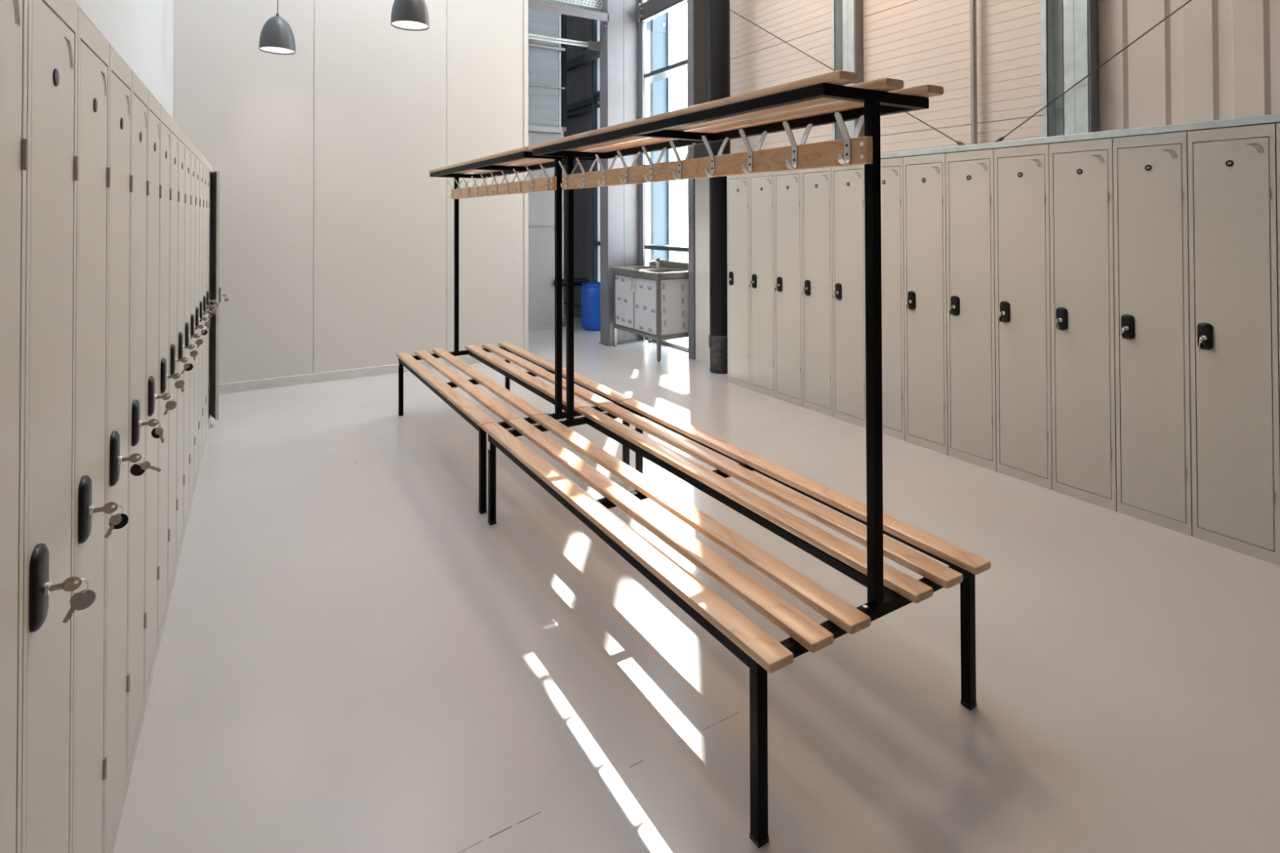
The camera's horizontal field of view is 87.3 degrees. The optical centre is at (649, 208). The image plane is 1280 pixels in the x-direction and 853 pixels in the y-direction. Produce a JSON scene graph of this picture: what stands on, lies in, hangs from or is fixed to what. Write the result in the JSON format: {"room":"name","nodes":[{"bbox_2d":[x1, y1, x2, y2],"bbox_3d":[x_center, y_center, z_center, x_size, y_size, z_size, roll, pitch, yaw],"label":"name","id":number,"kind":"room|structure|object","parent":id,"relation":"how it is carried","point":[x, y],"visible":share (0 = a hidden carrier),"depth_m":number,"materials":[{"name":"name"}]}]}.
{"room":"changing room","nodes":[
{"label":"changing room","id":0,"kind":"room"},
{"bbox_2d":[73,0,173,118],"bbox_3d":[-1.367,-3.254,1.110,0.122,9.400,9.764,0,-1,-30],"label":"wall","id":1,"kind":"structure","parent":0,"point":[141,32],"depth_m":3.93,"materials":[{"name":"white paint"}]},
{"bbox_2d":[173,0,528,384],"bbox_3d":[-2.545,-3.191,6.170,2.982,9.400,0.113,0,-1,-32],"label":"wall","id":2,"kind":"structure","parent":0,"point":[336,231],"depth_m":6.02,"materials":[{"name":"white paint"}]},
{"bbox_2d":[218,352,522,394],"bbox_3d":[-2.511,1.469,6.058,2.915,0.078,0.018,0,-1,-32],"label":"baseboard","id":3,"kind":"structure","parent":2,"relation":"attached to","point":[242,386],"depth_m":5.83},
{"bbox_2d":[528,8,564,330],"bbox_3d":[-1.994,-0.768,8.207,2.040,4.600,0.162,0,-1,-32],"label":"wall","id":4,"kind":"structure","parent":0,"point":[544,87],"depth_m":8.57,"materials":[{"name":"metal"}]},
{"bbox_2d":[560,13,566,132],"bbox_3d":[-1.173,-4.440,8.896,0.135,6.845,0.100,0,-1,-32],"label":"post","id":5,"kind":"object","parent":4,"relation":"attached to","point":[563,17],"visible":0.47,"depth_m":8.85,"materials":[{"name":"grey metal"}]},
{"bbox_2d":[553,277,589,286],"bbox_3d":[-1.007,0.952,8.714,0.466,0.105,0.100,0,-1,-32],"label":"duct","id":6,"kind":"object","parent":4,"relation":"attached to","point":[577,282],"visible":0.36,"depth_m":8.72,"materials":[{"name":"black metal"}]},
{"bbox_2d":[563,14,586,318],"bbox_3d":[-1.205,-3.150,9.952,0.080,9.400,2.080,0,-1,-32],"label":"wall","id":7,"kind":"structure","parent":0,"point":[575,26],"depth_m":9.57,"materials":[{"name":"black metal"}]},
{"bbox_2d":[566,11,599,282],"bbox_3d":[-0.850,-3.159,9.255,0.130,9.400,2.840,0,-1,-32],"label":"window","id":8,"kind":"structure","parent":7,"relation":"in","point":[595,24],"depth_m":8.95,"materials":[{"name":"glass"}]},
{"bbox_2d":[113,313,1279,852],"bbox_3d":[-0.579,1.535,3.737,5.360,0.120,13.200,0,-1,-32],"label":"floor","id":9,"kind":"structure","parent":0,"point":[352,658],"depth_m":2.14,"materials":[{"name":"grey concrete"}]},
{"bbox_2d":[0,0,28,852],"bbox_3d":[-0.895,0.538,0.719,0.303,1.804,0.296,0,-1,-30],"label":"locker","id":10,"kind":"object","parent":9,"relation":"on","point":[14,142],"visible":1,"depth_m":0.87,"materials":[{"name":"metal"}]},
{"bbox_2d":[21,0,78,852],"bbox_3d":[-1.047,0.542,0.978,0.303,1.804,0.296,0,-1,-30],"label":"locker","id":11,"kind":"object","parent":9,"relation":"on","point":[52,172],"visible":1,"depth_m":1.03,"materials":[{"name":"metal"}]},
{"bbox_2d":[50,576,96,622],"bbox_3d":[-0.848,0.573,0.987,0.051,0.063,0.011,0,-1,-38],"label":"bunch","id":12,"kind":"object","parent":11,"relation":"attached to","point":[82,600],"visible":1,"depth_m":0.99,"materials":[{"name":"metal"}]},
{"bbox_2d":[71,7,111,852],"bbox_3d":[-1.199,0.545,1.237,0.303,1.804,0.296,0,-1,-30],"label":"locker","id":13,"kind":"object","parent":9,"relation":"on","point":[94,183],"visible":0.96,"depth_m":1.29,"materials":[{"name":"metal"}]},
{"bbox_2d":[93,502,128,537],"bbox_3d":[-1.000,0.577,1.246,0.051,0.064,0.009,0,-1,-34],"label":"bunch","id":14,"kind":"object","parent":13,"relation":"attached to","point":[118,521],"visible":1,"depth_m":1.25,"materials":[{"name":"metal"}]},
{"bbox_2d":[104,44,133,852],"bbox_3d":[-1.351,0.549,1.496,0.303,1.804,0.296,0,-1,-30],"label":"locker","id":15,"kind":"object","parent":9,"relation":"on","point":[117,677],"visible":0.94,"depth_m":1.55,"materials":[{"name":"metal"}]},
{"bbox_2d":[121,453,161,475],"bbox_3d":[-1.142,0.575,1.510,0.073,0.053,0.010,0,-1,-23],"label":"bunch","id":16,"kind":"object","parent":15,"relation":"attached to","point":[138,468],"visible":1,"depth_m":1.51,"materials":[{"name":"metal"}]},
{"bbox_2d":[127,71,149,787],"bbox_3d":[-1.502,0.552,1.754,0.303,1.804,0.296,0,-1,-30],"label":"locker","id":17,"kind":"object","parent":9,"relation":"on","point":[140,120],"visible":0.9,"depth_m":1.81,"materials":[{"name":"metal"}]},
{"bbox_2d":[142,418,164,443],"bbox_3d":[-1.304,0.585,1.765,0.050,0.066,0.015,0,-1,-20],"label":"bunch","id":18,"kind":"object","parent":17,"relation":"attached to","point":[157,433],"visible":1,"depth_m":1.77,"materials":[{"name":"metal"}]},
{"bbox_2d":[144,90,161,711],"bbox_3d":[-1.654,0.556,2.013,0.303,1.804,0.296,0,-1,-30],"label":"locker","id":19,"kind":"object","parent":9,"relation":"on","point":[152,567],"visible":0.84,"depth_m":2.07,"materials":[{"name":"metal"}]},
{"bbox_2d":[156,392,176,414],"bbox_3d":[-1.455,0.588,2.022,0.050,0.064,0.011,0,-1,-40],"label":"bunch","id":20,"kind":"object","parent":19,"relation":"attached to","point":[170,405],"visible":1,"depth_m":2.02,"materials":[{"name":"metal"}]},
{"bbox_2d":[157,105,172,653],"bbox_3d":[-1.806,0.559,2.272,0.303,1.804,0.296,0,-1,-30],"label":"locker","id":21,"kind":"object","parent":9,"relation":"on","point":[165,212],"visible":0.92,"depth_m":2.33,"materials":[{"name":"metal"}]},
{"bbox_2d":[168,373,184,391],"bbox_3d":[-1.608,0.592,2.280,0.048,0.066,0.010,0,-1,-30],"label":"bunch","id":22,"kind":"object","parent":21,"relation":"attached to","point":[179,384],"visible":1,"depth_m":2.28,"materials":[{"name":"metal"}]},
{"bbox_2d":[168,116,179,607],"bbox_3d":[-1.958,0.563,2.531,0.303,1.804,0.296,0,-1,-30],"label":"locker","id":23,"kind":"object","parent":9,"relation":"on","point":[173,501],"visible":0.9,"depth_m":2.58,"materials":[{"name":"metal"}]},
{"bbox_2d":[177,357,193,373],"bbox_3d":[-1.758,0.593,2.540,0.052,0.062,0.010,0,-1,-38],"label":"bunch","id":24,"kind":"object","parent":23,"relation":"attached to","point":[188,366],"visible":1,"depth_m":2.54,"materials":[{"name":"metal"}]},
{"bbox_2d":[176,126,186,570],"bbox_3d":[-2.109,0.566,2.789,0.303,1.804,0.296,0,-1,-30],"label":"locker","id":25,"kind":"object","parent":9,"relation":"on","point":[181,239],"visible":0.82,"depth_m":2.85,"materials":[{"name":"metal"}]},
{"bbox_2d":[184,344,198,359],"bbox_3d":[-1.911,0.599,2.798,0.049,0.066,0.011,0,-1,-40],"label":"bunch","id":26,"kind":"object","parent":25,"relation":"attached to","point":[193,353],"visible":1,"depth_m":2.80,"materials":[{"name":"metal"}]},
{"bbox_2d":[183,133,191,537],"bbox_3d":[-2.261,0.570,3.048,0.303,1.804,0.296,0,-1,-30],"label":"locker","id":27,"kind":"object","parent":9,"relation":"on","point":[187,456],"visible":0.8,"depth_m":3.11,"materials":[{"name":"metal"}]},
{"bbox_2d":[190,333,203,348],"bbox_3d":[-2.062,0.602,3.057,0.050,0.066,0.010,0,-1,-37],"label":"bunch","id":28,"kind":"object","parent":27,"relation":"attached to","point":[199,341],"visible":1,"depth_m":3.06,"materials":[{"name":"metal"}]},
{"bbox_2d":[189,141,196,512],"bbox_3d":[-2.413,0.573,3.307,0.303,1.804,0.296,0,-1,-30],"label":"locker","id":29,"kind":"object","parent":9,"relation":"on","point":[192,438],"visible":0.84,"depth_m":3.37,"materials":[{"name":"metal"}]},
{"bbox_2d":[195,324,207,337],"bbox_3d":[-2.213,0.604,3.317,0.051,0.062,0.012,0,-1,-41],"label":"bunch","id":30,"kind":"object","parent":29,"relation":"attached to","point":[203,332],"visible":1,"depth_m":3.31,"materials":[{"name":"metal"}]},
{"bbox_2d":[194,146,200,490],"bbox_3d":[-2.564,0.577,3.566,0.303,1.804,0.296,0,-1,-30],"label":"locker","id":31,"kind":"object","parent":9,"relation":"on","point":[197,424],"visible":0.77,"depth_m":3.62,"materials":[{"name":"metal"}]},
{"bbox_2d":[200,316,210,328],"bbox_3d":[-2.367,0.609,3.575,0.048,0.066,0.009,0,-1,-24],"label":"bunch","id":32,"kind":"object","parent":31,"relation":"attached to","point":[207,324],"visible":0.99,"depth_m":3.58,"materials":[{"name":"metal"}]},
{"bbox_2d":[198,151,204,472],"bbox_3d":[-2.716,0.580,3.825,0.303,1.804,0.296,0,-1,-30],"label":"locker","id":33,"kind":"object","parent":9,"relation":"on","point":[201,252],"visible":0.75,"depth_m":3.88,"materials":[{"name":"metal"}]},
{"bbox_2d":[203,310,213,321],"bbox_3d":[-2.517,0.612,3.833,0.050,0.065,0.011,0,-1,-39],"label":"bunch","id":34,"kind":"object","parent":33,"relation":"attached to","point":[211,316],"visible":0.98,"depth_m":3.83,"materials":[{"name":"metal"}]},
{"bbox_2d":[202,155,207,454],"bbox_3d":[-2.868,0.584,4.083,0.303,1.804,0.296,0,-1,-30],"label":"locker","id":35,"kind":"object","parent":9,"relation":"on","point":[204,397],"visible":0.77,"depth_m":4.14,"materials":[{"name":"metal"}]},
{"bbox_2d":[206,304,216,315],"bbox_3d":[-2.671,0.616,4.092,0.047,0.066,0.009,0,-1,-27],"label":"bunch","id":36,"kind":"object","parent":35,"relation":"attached to","point":[214,310],"visible":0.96,"depth_m":4.09,"materials":[{"name":"metal"}]},
{"bbox_2d":[205,159,210,439],"bbox_3d":[-3.020,0.587,4.342,0.303,1.804,0.296,0,-1,-30],"label":"locker","id":37,"kind":"object","parent":9,"relation":"on","point":[207,387],"visible":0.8,"depth_m":4.40,"materials":[{"name":"metal"}]},
{"bbox_2d":[209,299,218,308],"bbox_3d":[-2.821,0.620,4.351,0.049,0.066,0.012,0,-1,-41],"label":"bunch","id":38,"kind":"object","parent":37,"relation":"attached to","point":[216,304],"visible":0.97,"depth_m":4.35,"materials":[{"name":"metal"}]},
{"bbox_2d":[208,163,221,428],"bbox_3d":[-3.150,0.591,4.614,0.354,1.804,0.296,0,-1,-30],"label":"locker","id":39,"kind":"object","parent":9,"relation":"on","point":[214,214],"visible":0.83,"depth_m":4.68,"materials":[{"name":"metal"}]},
{"bbox_2d":[221,293,228,302],"bbox_3d":[-2.939,0.618,4.647,0.048,0.054,0.009,0,-1,-43],"label":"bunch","id":40,"kind":"object","parent":39,"relation":"attached to","point":[225,300],"visible":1,"depth_m":4.65,"materials":[{"name":"metal"}]},
{"bbox_2d":[395,146,631,514],"bbox_3d":[-0.972,0.591,4.283,0.841,1.784,1.981,0,-1,-32],"label":"bench","id":41,"kind":"object","parent":9,"relation":"on","point":[520,160],"visible":0.95,"depth_m":3.96,"materials":[{"name":"brown wood"}]},
{"bbox_2d":[560,131,565,326],"bbox_3d":[-1.141,0.261,8.769,0.080,2.550,0.060,0,-1,-32],"label":"post","id":42,"kind":"object","parent":9,"relation":"on","point":[561,134],"visible":0.36,"depth_m":8.75,"materials":[{"name":"black metal"}]},
{"bbox_2d":[586,18,592,282],"bbox_3d":[-0.729,-3.159,9.324,0.250,9.400,0.170,0,-1,-32],"label":"steel column","id":43,"kind":"structure","parent":9,"relation":"on","point":[588,21],"depth_m":9.22,"materials":[{"name":"black metal"}]},
{"bbox_2d":[581,281,599,330],"bbox_3d":[-0.664,1.243,8.581,0.414,0.578,0.414,0,-1,-32],"label":"drum","id":44,"kind":"object","parent":9,"relation":"on","point":[590,291],"visible":0.54,"depth_m":8.39,"materials":[{"name":"blue plastic"}]},
{"bbox_2d":[598,0,646,346],"bbox_3d":[-0.317,-3.179,7.680,0.500,9.400,0.220,0,-1,-32],"label":"wall","id":45,"kind":"structure","parent":9,"relation":"on","point":[621,40],"depth_m":7.62,"materials":[{"name":"white paint"}]},
{"bbox_2d":[528,33,599,51],"bbox_3d":[-1.020,-1.856,7.391,1.030,0.090,0.060,0,-1,-32],"label":"pipe rail","id":46,"kind":"object","parent":45,"relation":"attached to","point":[590,45],"visible":0.72,"depth_m":7.45,"materials":[{"name":"metal"}]},
{"bbox_2d":[533,0,602,12],"bbox_3d":[-1.004,-2.301,7.359,1.020,0.120,0.181,0,-1,-32],"label":"cable tray","id":47,"kind":"object","parent":45,"relation":"attached to","point":[591,5],"visible":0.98,"depth_m":7.43,"materials":[{"name":"metal"}]},
{"bbox_2d":[528,0,612,22],"bbox_3d":[-0.891,-2.129,7.237,1.085,0.092,0.065,0,-1,-32],"label":"steel beam","id":48,"kind":"structure","parent":45,"relation":"attached to","point":[535,5],"depth_m":7.22,"materials":[{"name":"grey metal"}]},
{"bbox_2d":[581,40,599,62],"bbox_3d":[-0.532,-2.021,8.342,0.100,0.164,1.200,0,-1,-32],"label":"steel beam","id":49,"kind":"structure","parent":45,"relation":"attached to","point":[590,55],"depth_m":8.70,"materials":[{"name":"grey metal"}]},
{"bbox_2d":[609,257,688,361],"bbox_3d":[0.042,1.024,7.133,0.515,0.978,0.980,0,-1,-32],"label":"sink","id":50,"kind":"object","parent":9,"relation":"on","point":[651,301],"visible":0.96,"depth_m":6.81,"materials":[{"name":"silver metal"}]},
{"bbox_2d":[615,278,631,323],"bbox_3d":[-0.282,0.975,7.234,0.001,0.476,0.355,0,-1,-32],"label":"door","id":51,"kind":"structure","parent":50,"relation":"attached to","point":[625,300],"depth_m":7.24,"materials":[{"name":"white metal"}]},
{"bbox_2d":[635,284,655,332],"bbox_3d":[-0.045,1.010,6.851,0.001,0.456,0.395,0,-1,-32],"label":"print","id":52,"kind":"object","parent":50,"relation":"attached to","point":[645,307],"depth_m":6.84},
{"bbox_2d":[609,265,688,279],"bbox_3d":[0.042,0.670,7.138,0.512,0.057,0.980,0,-1,-32],"label":"countertop","id":53,"kind":"structure","parent":50,"relation":"on","point":[622,270],"depth_m":6.86,"materials":[{"name":"silver metal"}]},
{"bbox_2d":[647,257,659,266],"bbox_3d":[0.052,0.591,7.365,0.171,0.106,0.080,0,-1,-32],"label":"tap","id":54,"kind":"object","parent":53,"relation":"on","point":[657,261],"depth_m":7.39,"materials":[{"name":"metal"}]},
{"bbox_2d":[648,258,688,270],"bbox_3d":[0.254,0.606,7.270,0.012,0.073,0.980,0,-1,-32],"label":"backsplash","id":55,"kind":"structure","parent":50,"relation":"attached to","point":[681,265],"depth_m":7.28,"materials":[{"name":"silver metal"}]},
{"bbox_2d":[662,283,684,328],"bbox_3d":[0.247,0.974,6.726,0.268,0.472,0.001,0,-1,-32],"label":"print","id":56,"kind":"object","parent":50,"relation":"attached to","point":[663,283],"depth_m":6.67},
{"bbox_2d":[687,0,709,359],"bbox_3d":[0.541,-3.192,6.878,0.315,9.400,0.097,0,-1,-32],"label":"steel column","id":57,"kind":"structure","parent":9,"relation":"on","point":[697,10],"depth_m":6.79,"materials":[{"name":"grey metal"}]},
{"bbox_2d":[637,0,687,22],"bbox_3d":[0.196,-2.246,7.244,0.110,0.200,1.060,0,-1,-32],"label":"steel beam","id":58,"kind":"structure","parent":57,"relation":"attached to","point":[650,10],"depth_m":7.41,"materials":[{"name":"silver metal"}]},
{"bbox_2d":[708,0,730,373],"bbox_3d":[0.645,-3.199,6.240,0.216,9.400,0.216,0,-1,-32],"label":"downpipe","id":59,"kind":"object","parent":9,"relation":"on","point":[718,10],"visible":0.73,"depth_m":6.12,"materials":[{"name":"black metal"}]},
{"bbox_2d":[708,334,728,373],"bbox_3d":[0.658,1.330,6.187,0.216,0.340,0.216,0,-1,-32],"label":"socket","id":60,"kind":"object","parent":59,"relation":"attached to","point":[717,344],"depth_m":6.10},
{"bbox_2d":[481,70,991,848],"bbox_3d":[0.088,0.568,2.570,0.841,1.784,2.030,0,-1,-32],"label":"bench","id":61,"kind":"object","parent":9,"relation":"on","point":[824,99],"visible":1,"depth_m":2.04,"materials":[{"name":"brown wood"}]},
{"bbox_2d":[726,173,750,389],"bbox_3d":[0.867,0.592,5.742,0.303,1.804,0.296,0,-1,-32],"label":"locker","id":62,"kind":"object","parent":9,"relation":"on","point":[738,186],"visible":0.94,"depth_m":5.67,"materials":[{"name":"metal"}]},
{"bbox_2d":[749,172,775,398],"bbox_3d":[1.025,0.589,5.487,0.303,1.804,0.296,0,-1,-32],"label":"locker","id":63,"kind":"object","parent":9,"relation":"on","point":[762,185],"visible":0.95,"depth_m":5.41,"materials":[{"name":"metal"}]},
{"bbox_2d":[774,169,803,407],"bbox_3d":[1.183,0.585,5.232,0.303,1.804,0.296,0,-1,-32],"label":"locker","id":64,"kind":"object","parent":9,"relation":"on","point":[788,184],"visible":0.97,"depth_m":5.16,"materials":[{"name":"metal"}]},
{"bbox_2d":[801,167,833,417],"bbox_3d":[1.341,0.582,4.977,0.303,1.804,0.296,0,-1,-32],"label":"locker","id":65,"kind":"object","parent":9,"relation":"on","point":[816,184],"visible":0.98,"depth_m":4.90,"materials":[{"name":"metal"}]},
{"bbox_2d":[831,164,866,427],"bbox_3d":[1.498,0.579,4.722,0.303,1.804,0.296,0,-1,-32],"label":"locker","id":66,"kind":"object","parent":9,"relation":"on","point":[847,181],"visible":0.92,"depth_m":4.65,"materials":[{"name":"metal"}]},
{"bbox_2d":[880,157,905,440],"bbox_3d":[1.656,0.575,4.467,0.303,1.804,0.296,0,-1,-32],"label":"locker","id":67,"kind":"object","parent":9,"relation":"on","point":[891,169],"visible":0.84,"depth_m":4.34,"materials":[{"name":"metal"}]},
{"bbox_2d":[902,153,947,455],"bbox_3d":[1.814,0.572,4.212,0.303,1.804,0.296,0,-1,-32],"label":"locker","id":68,"kind":"object","parent":9,"relation":"on","point":[925,263],"visible":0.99,"depth_m":4.14,"materials":[{"name":"metal"}]},
{"bbox_2d":[945,149,996,471],"bbox_3d":[1.972,0.568,3.957,0.303,1.804,0.296,0,-1,-32],"label":"locker","id":69,"kind":"object","parent":9,"relation":"on","point":[970,175],"visible":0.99,"depth_m":3.88,"materials":[{"name":"metal"}]},
{"bbox_2d":[993,144,1052,489],"bbox_3d":[2.130,0.565,3.702,0.303,1.804,0.296,0,-1,-32],"label":"locker","id":70,"kind":"object","parent":9,"relation":"on","point":[1021,174],"visible":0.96,"depth_m":3.62,"materials":[{"name":"metal"}]},
{"bbox_2d":[998,311,1003,321],"bbox_3d":[1.932,0.598,3.688,0.022,0.066,0.046,-1,-1,37],"label":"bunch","id":71,"kind":"object","parent":70,"relation":"attached to","point":[1000,318],"visible":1,"depth_m":3.68,"materials":[{"name":"metal"}]},
{"bbox_2d":[1048,137,1116,511],"bbox_3d":[2.288,0.561,3.446,0.303,1.804,0.296,0,-1,-32],"label":"locker","id":72,"kind":"object","parent":9,"relation":"on","point":[1081,173],"visible":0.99,"depth_m":3.37,"materials":[{"name":"metal"}]},
{"bbox_2d":[1055,318,1060,330],"bbox_3d":[2.090,0.594,3.432,0.017,0.066,0.048,-1,-1,42],"label":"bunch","id":73,"kind":"object","parent":72,"relation":"attached to","point":[1058,320],"visible":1,"depth_m":3.43,"materials":[{"name":"metal"}]},
{"bbox_2d":[1112,131,1192,536],"bbox_3d":[2.446,0.558,3.191,0.303,1.804,0.296,0,-1,-32],"label":"locker","id":74,"kind":"object","parent":9,"relation":"on","point":[1153,452],"visible":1,"depth_m":3.11,"materials":[{"name":"metal"}]},
{"bbox_2d":[1121,326,1126,341],"bbox_3d":[2.248,0.591,3.178,0.020,0.066,0.045,-1,-1,38],"label":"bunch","id":75,"kind":"object","parent":74,"relation":"attached to","point":[1123,334],"visible":1,"depth_m":3.17,"materials":[{"name":"metal"}]},
{"bbox_2d":[1187,123,1279,565],"bbox_3d":[2.603,0.554,2.936,0.303,1.804,0.296,0,-1,-32],"label":"locker","id":76,"kind":"object","parent":9,"relation":"on","point":[1235,382],"visible":0.99,"depth_m":2.85,"materials":[{"name":"metal"}]},
{"bbox_2d":[1199,336,1204,351],"bbox_3d":[2.406,0.588,2.923,0.019,0.066,0.044,-1,-1,39],"label":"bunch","id":77,"kind":"object","parent":76,"relation":"attached to","point":[1201,344],"visible":1,"depth_m":2.92,"materials":[{"name":"metal"}]},
{"bbox_2d":[1275,123,1279,380],"bbox_3d":[2.761,0.551,2.681,0.303,1.804,0.296,0,-1,-32],"label":"locker","id":78,"kind":"object","parent":9,"relation":"on","point":[1277,125],"visible":1,"depth_m":2.74,"materials":[{"name":"metal"}]},
{"bbox_2d":[694,177,710,364],"bbox_3d":[2.763,0.554,3.103,0.132,1.808,8.542,0,-1,-32],"label":"wall","id":79,"kind":"structure","parent":0,"point":[702,184],"depth_m":6.60,"materials":[{"name":"white paint"}]},
{"bbox_2d":[880,113,1279,159],"bbox_3d":[2.644,-0.367,3.089,0.496,0.034,8.462,0,-1,-32],"label":"trim","id":80,"kind":"structure","parent":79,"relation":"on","point":[1273,118],"depth_m":3.30,"materials":[{"name":"metal"}]},
{"bbox_2d":[831,0,863,140],"bbox_3d":[1.548,-4.105,5.308,0.091,7.500,0.237,0,-1,-32],"label":"wall post","id":81,"kind":"object","parent":80,"relation":"on","point":[846,15],"visible":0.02,"depth_m":5.21,"materials":[{"name":"metal"}]},
{"bbox_2d":[729,9,965,145],"bbox_3d":[1.321,-1.261,5.542,0.026,1.802,2.840,0,-1,-32],"label":"cable","id":82,"kind":"object","parent":81,"relation":"attached to","point":[958,143],"visible":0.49,"depth_m":5.37,"materials":[{"name":"black metal"}]},
{"bbox_2d":[969,0,977,144],"bbox_3d":[2.100,-4.146,4.399,0.038,7.558,0.038,0,-1,-32],"label":"conduit","id":83,"kind":"object","parent":80,"relation":"on","point":[972,2],"visible":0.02,"depth_m":4.35,"materials":[{"name":"metal"}]},
{"bbox_2d":[1040,0,1098,137],"bbox_3d":[2.413,-4.124,3.911,0.091,7.500,0.265,0,-1,-32],"label":"wall post","id":84,"kind":"object","parent":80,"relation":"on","point":[1068,28],"visible":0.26,"depth_m":3.83,"materials":[{"name":"metal"}]},
{"bbox_2d":[994,0,1191,142],"bbox_3d":[3.201,-1.643,2.507,0.026,2.482,4.060,0,-1,-32],"label":"cable","id":85,"kind":"object","parent":84,"relation":"attached to","point":[1001,139],"visible":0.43,"depth_m":3.70,"materials":[{"name":"black metal"}]},
{"bbox_2d":[729,0,1279,153],"bbox_3d":[2.897,-3.240,3.307,0.097,9.400,8.700,0,-1,-32],"label":"wall","id":86,"kind":"structure","parent":0,"point":[1209,60],"depth_m":4.23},
{"bbox_2d":[643,0,688,352],"bbox_3d":[0.244,-3.183,7.506,0.210,9.400,1.285,0,-1,-32],"label":"window","id":87,"kind":"structure","parent":86,"relation":"in","point":[680,67],"depth_m":7.50,"materials":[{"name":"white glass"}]},
{"bbox_3d":[-0.547,-7.999,3.886,5.700,0.150,13.400,0,-1,-32],"label":"ceiling","id":88,"kind":"structure","parent":0,"visible":0},
{"bbox_2d":[258,0,295,54],"bbox_3d":[-2.890,-4.562,5.236,0.250,6.678,0.250,0,-1,-32],"label":"pendant lamp","id":89,"kind":"object","parent":88,"relation":"hanging from","point":[277,36],"visible":1,"depth_m":5.12,"materials":[{"name":"grey metal"}]},
{"bbox_2d":[260,47,294,53],"bbox_3d":[-2.880,-1.235,5.197,0.240,0.004,0.240,0,-1,-32],"label":"diffuser","id":90,"kind":"object","parent":89,"relation":"attached to","point":[268,50],"depth_m":5.21,"materials":[{"name":"white"}]},
{"bbox_2d":[391,0,429,31],"bbox_3d":[-1.649,-4.582,4.640,0.250,6.658,0.250,0,-1,-32],"label":"pendant lamp","id":91,"kind":"object","parent":88,"relation":"hanging from","point":[406,15],"visible":1,"depth_m":4.52,"materials":[{"name":"grey metal"}]},
{"bbox_2d":[391,21,428,29],"bbox_3d":[-1.639,-1.266,4.601,0.240,0.004,0.240,0,-1,-32],"label":"diffuser","id":92,"kind":"object","parent":91,"relation":"attached to","point":[398,24],"depth_m":4.61,"materials":[{"name":"white"}]},
{"label":"outside","id":93,"kind":"structure","parent":0,"visible":0},
{"bbox_2d":[645,228,688,343],"bbox_3d":[19.395,1.896,29.618,55.830,0.150,110.000,0,-1,-32],"label":"ground","id":94,"kind":"structure","parent":93,"point":[677,237],"depth_m":37.99,"materials":[{"name":"white"}]},
{"bbox_2d":[645,0,669,261],"bbox_3d":[0.090,-3.172,8.448,0.320,9.600,0.070,0,-1,-32],"label":"window","id":95,"kind":"structure","parent":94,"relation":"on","point":[658,27],"depth_m":8.44,"materials":[{"name":"glass"}]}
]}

